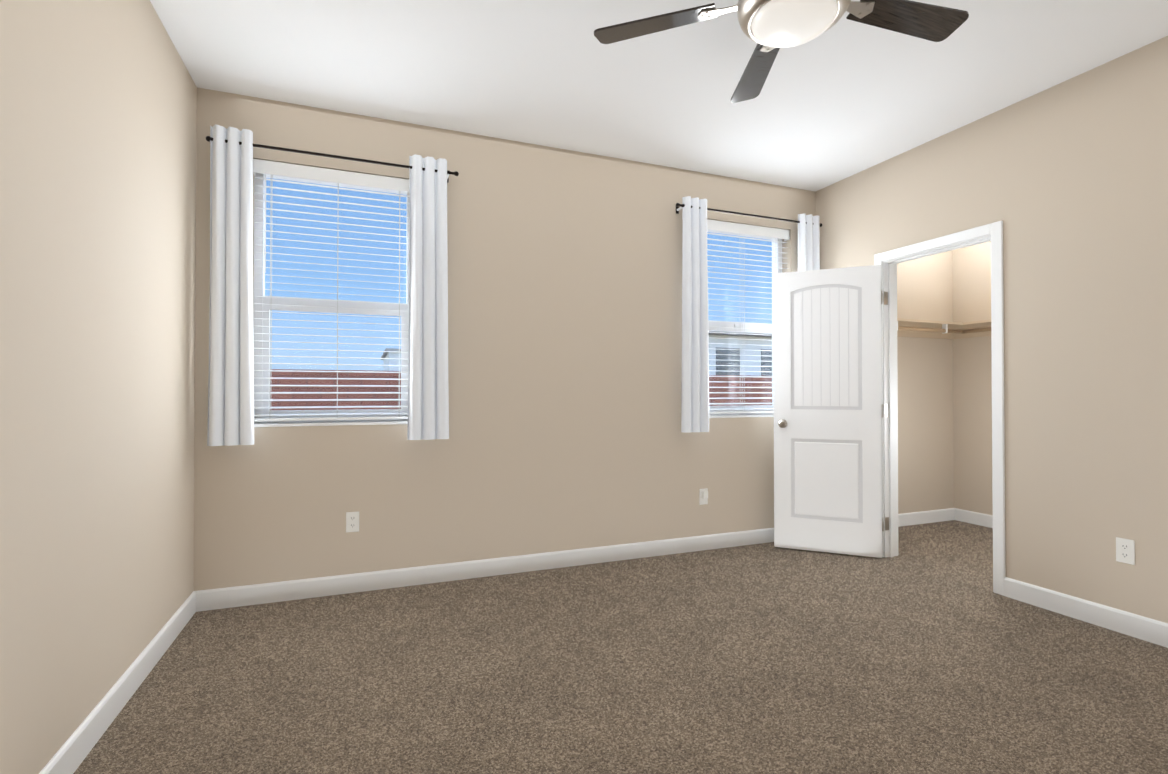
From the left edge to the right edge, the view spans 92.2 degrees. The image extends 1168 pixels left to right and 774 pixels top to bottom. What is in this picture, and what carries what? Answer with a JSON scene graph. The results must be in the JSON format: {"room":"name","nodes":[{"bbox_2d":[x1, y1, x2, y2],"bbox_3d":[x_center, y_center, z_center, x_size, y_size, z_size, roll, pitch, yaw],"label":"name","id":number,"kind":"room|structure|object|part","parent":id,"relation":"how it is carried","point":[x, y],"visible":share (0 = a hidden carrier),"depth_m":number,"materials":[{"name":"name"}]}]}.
{"room":"empty bedroom","nodes":[
{"label":"empty bedroom","id":0,"kind":"room"},
{"bbox_2d":[0,0,196,773],"bbox_3d":[-1.374,-0.222,1.040,0.170,2.740,4.016,0,-1,-22],"label":"wall","id":1,"kind":"structure","parent":0,"point":[98,124],"depth_m":1.80,"materials":[{"name":"beige paint"}]},
{"bbox_2d":[39,590,198,773],"bbox_3d":[-1.311,1.097,1.119,0.014,0.105,3.840,0,-1,-22],"label":"baseboard","id":2,"kind":"structure","parent":1,"relation":"attached to","point":[71,754],"depth_m":1.98,"materials":[{"name":"white wood"}]},
{"bbox_2d":[194,88,953,590],"bbox_3d":[0.587,-0.192,4.065,6.040,2.740,0.170,0,-1,-22],"label":"wall","id":3,"kind":"structure","parent":0,"point":[564,328],"depth_m":3.61,"materials":[{"name":"beige paint"}]},
{"bbox_2d":[253,173,408,426],"bbox_3d":[-1.429,-0.510,3.267,0.860,1.460,0.169,0,-1,-22],"label":"window","id":4,"kind":"structure","parent":3,"relation":"in","point":[379,307],"depth_m":3.24,"materials":[{"name":"clear glass"}]},
{"bbox_2d":[253,159,408,421],"bbox_3d":[-1.412,-0.524,3.222,0.850,1.427,0.072,0,-1,-22],"label":"window blinds","id":5,"kind":"object","parent":4,"relation":"attached to","point":[271,168],"visible":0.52,"depth_m":3.20,"materials":[{"name":"white plastic"}]},
{"bbox_2d":[206,124,458,445],"bbox_3d":[-1.356,-0.520,3.141,1.287,1.647,0.126,0,-1,-22],"label":"curtain","id":6,"kind":"object","parent":3,"relation":"attached to","point":[231,393],"visible":1,"depth_m":2.94,"materials":[{"name":"white fabric"}]},
{"bbox_2d":[346,511,358,532],"bbox_3d":[-1.319,0.770,3.207,0.070,0.115,0.007,0,-1,-22],"label":"electrical outlet","id":7,"kind":"object","parent":3,"relation":"attached to","point":[352,521],"visible":1,"depth_m":3.21,"materials":[{"name":"white plastic"}]},
{"bbox_2d":[199,528,773,610],"bbox_3d":[-0.091,1.122,3.686,4.170,0.105,0.014,0,-1,-22],"label":"baseboard","id":8,"kind":"structure","parent":3,"relation":"attached to","point":[237,596],"depth_m":3.42,"materials":[{"name":"white"}]},
{"bbox_2d":[699,488,707,504],"bbox_3d":[0.871,0.793,4.058,0.070,0.115,0.033,0,-1,-22],"label":"electrical outlet","id":9,"kind":"object","parent":3,"relation":"attached to","point":[703,496],"visible":1,"depth_m":4.06,"materials":[{"name":"white plastic"}]},
{"bbox_2d":[707,229,781,417],"bbox_3d":[1.184,-0.500,4.299,0.860,1.460,0.169,0,-1,-22],"label":"window","id":10,"kind":"structure","parent":3,"relation":"in","point":[756,327],"depth_m":4.36,"materials":[{"name":"clear glass"}]},
{"bbox_2d":[707,219,789,413],"bbox_3d":[1.202,-0.514,4.254,0.850,1.427,0.072,0,-1,-22],"label":"window blinds","id":11,"kind":"object","parent":10,"relation":"attached to","point":[775,233],"visible":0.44,"depth_m":4.25,"materials":[{"name":"white plastic"}]},
{"bbox_2d":[676,196,821,432],"bbox_3d":[1.242,-0.504,4.166,1.312,1.645,0.127,0,-1,-22],"label":"curtain","id":12,"kind":"object","parent":3,"relation":"attached to","point":[695,381],"visible":0.83,"depth_m":3.94,"materials":[{"name":"white fabric"}]},
{"bbox_2d":[898,508,954,526],"bbox_3d":[2.630,1.132,4.760,1.440,0.105,0.014,0,-1,-22],"label":"baseboard","id":13,"kind":"structure","parent":3,"relation":"attached to","point":[940,515],"depth_m":4.89,"materials":[{"name":"white wood"}]},
{"bbox_2d":[897,318,963,338],"bbox_3d":[2.543,-0.484,4.587,1.140,0.103,0.300,0,-1,-22],"label":"closet shelf","id":14,"kind":"object","parent":3,"relation":"attached to","point":[915,328],"depth_m":4.66,"materials":[{"name":"beige wood"}]},
{"bbox_2d":[73,520,1167,773],"bbox_3d":[1.325,1.220,2.183,6.040,0.120,4.186,0,-1,-22],"label":"floor","id":15,"kind":"structure","parent":0,"point":[927,650],"depth_m":2.24,"materials":[{"name":"carpet"}]},
{"bbox_2d":[150,0,1167,191],"bbox_3d":[1.325,-1.640,2.211,6.040,0.120,4.186,0,-1,-22],"label":"ceiling","id":16,"kind":"structure","parent":0,"point":[843,97],"depth_m":2.80,"materials":[{"name":"white paint"}]},
{"bbox_2d":[594,0,968,102],"bbox_3d":[0.746,-1.385,1.893,1.328,0.396,1.349,0,-1,-22],"label":"ceiling fan","id":17,"kind":"object","parent":16,"relation":"hanging from","point":[770,28],"visible":1,"depth_m":1.99,"materials":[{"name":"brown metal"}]},
{"bbox_2d":[952,241,992,514],"bbox_3d":[3.766,-0.192,4.075,0.120,2.740,2.146,0,-1,-22],"label":"wall","id":18,"kind":"structure","parent":0,"point":[972,390],"depth_m":4.89,"materials":[{"name":"beige paint"}]},
{"bbox_2d":[938,319,990,338],"bbox_3d":[3.548,-0.489,4.057,0.300,0.103,2.026,0,-1,-22],"label":"closet shelf","id":19,"kind":"object","parent":18,"relation":"attached to","point":[982,328],"depth_m":4.72,"materials":[{"name":"beige wood"}]},
{"bbox_2d":[955,508,992,527],"bbox_3d":[3.681,1.126,4.093,0.014,0.105,2.026,0,-1,-22],"label":"baseboard","id":20,"kind":"structure","parent":18,"relation":"attached to","point":[976,518],"depth_m":4.86,"materials":[{"name":"white wood"}]},
{"bbox_2d":[816,36,1167,622],"bbox_3d":[2.618,0.294,2.676,0.120,3.740,3.896,0,-1,-22],"label":"wall","id":21,"kind":"structure","parent":0,"point":[1066,182],"depth_m":2.86,"materials":[{"name":"beige paint"}]},
{"bbox_2d":[773,265,888,557],"bbox_3d":[1.738,0.165,3.981,0.752,2.000,0.169,0,-1,23],"label":"door","id":22,"kind":"structure","parent":21,"relation":"in","point":[828,410],"depth_m":3.97,"materials":[{"name":"white wood"}]},
{"bbox_3d":[2.093,0.164,3.890,0.037,1.650,0.002,0,-1,-22],"label":"door jamb hinges","id":23,"kind":"part","parent":22,"relation":"part of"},
{"bbox_2d":[874,221,1005,595],"bbox_3d":[2.263,0.120,3.575,0.152,2.107,0.849,0,-1,-22],"label":"door frame","id":24,"kind":"structure","parent":21,"relation":"attached to","point":[888,261],"depth_m":3.52,"materials":[{"name":"white wood"}]},
{"bbox_2d":[1004,577,1167,647],"bbox_3d":[2.807,1.105,2.006,0.014,0.105,2.463,0,-1,-22],"label":"baseboard","id":25,"kind":"structure","parent":21,"relation":"attached to","point":[1127,623],"depth_m":2.77,"materials":[{"name":"white wood"}]},
{"bbox_2d":[1116,537,1134,564],"bbox_3d":[2.555,0.774,2.655,0.007,0.115,0.070,0,-1,-22],"label":"electrical outlet","id":26,"kind":"object","parent":21,"relation":"attached to","point":[1125,550],"visible":1,"depth_m":2.65,"materials":[{"name":"white plastic"}]},
{"label":"outside","id":27,"kind":"structure","parent":0,"visible":0},
{"bbox_3d":[-6.801,2.099,42.221,100.000,0.100,76.234,0,-1,-22],"label":"ground","id":28,"kind":"structure","parent":27,"visible":0},
{"bbox_2d":[271,369,771,409],"bbox_3d":[4.863,0.762,12.694,80.000,2.000,0.250,0,-1,-22],"label":"fence","id":29,"kind":"object","parent":28,"relation":"on","point":[355,389],"depth_m":9.18,"materials":[{"name":"red wood"}]},
{"bbox_2d":[381,331,771,375],"bbox_3d":[1.527,0.088,26.732,20.500,3.620,19.600,0,-1,-22],"label":"building","id":30,"kind":"structure","parent":28,"relation":"on","point":[762,339],"depth_m":18.05,"materials":[{"name":"grey"}]}
]}

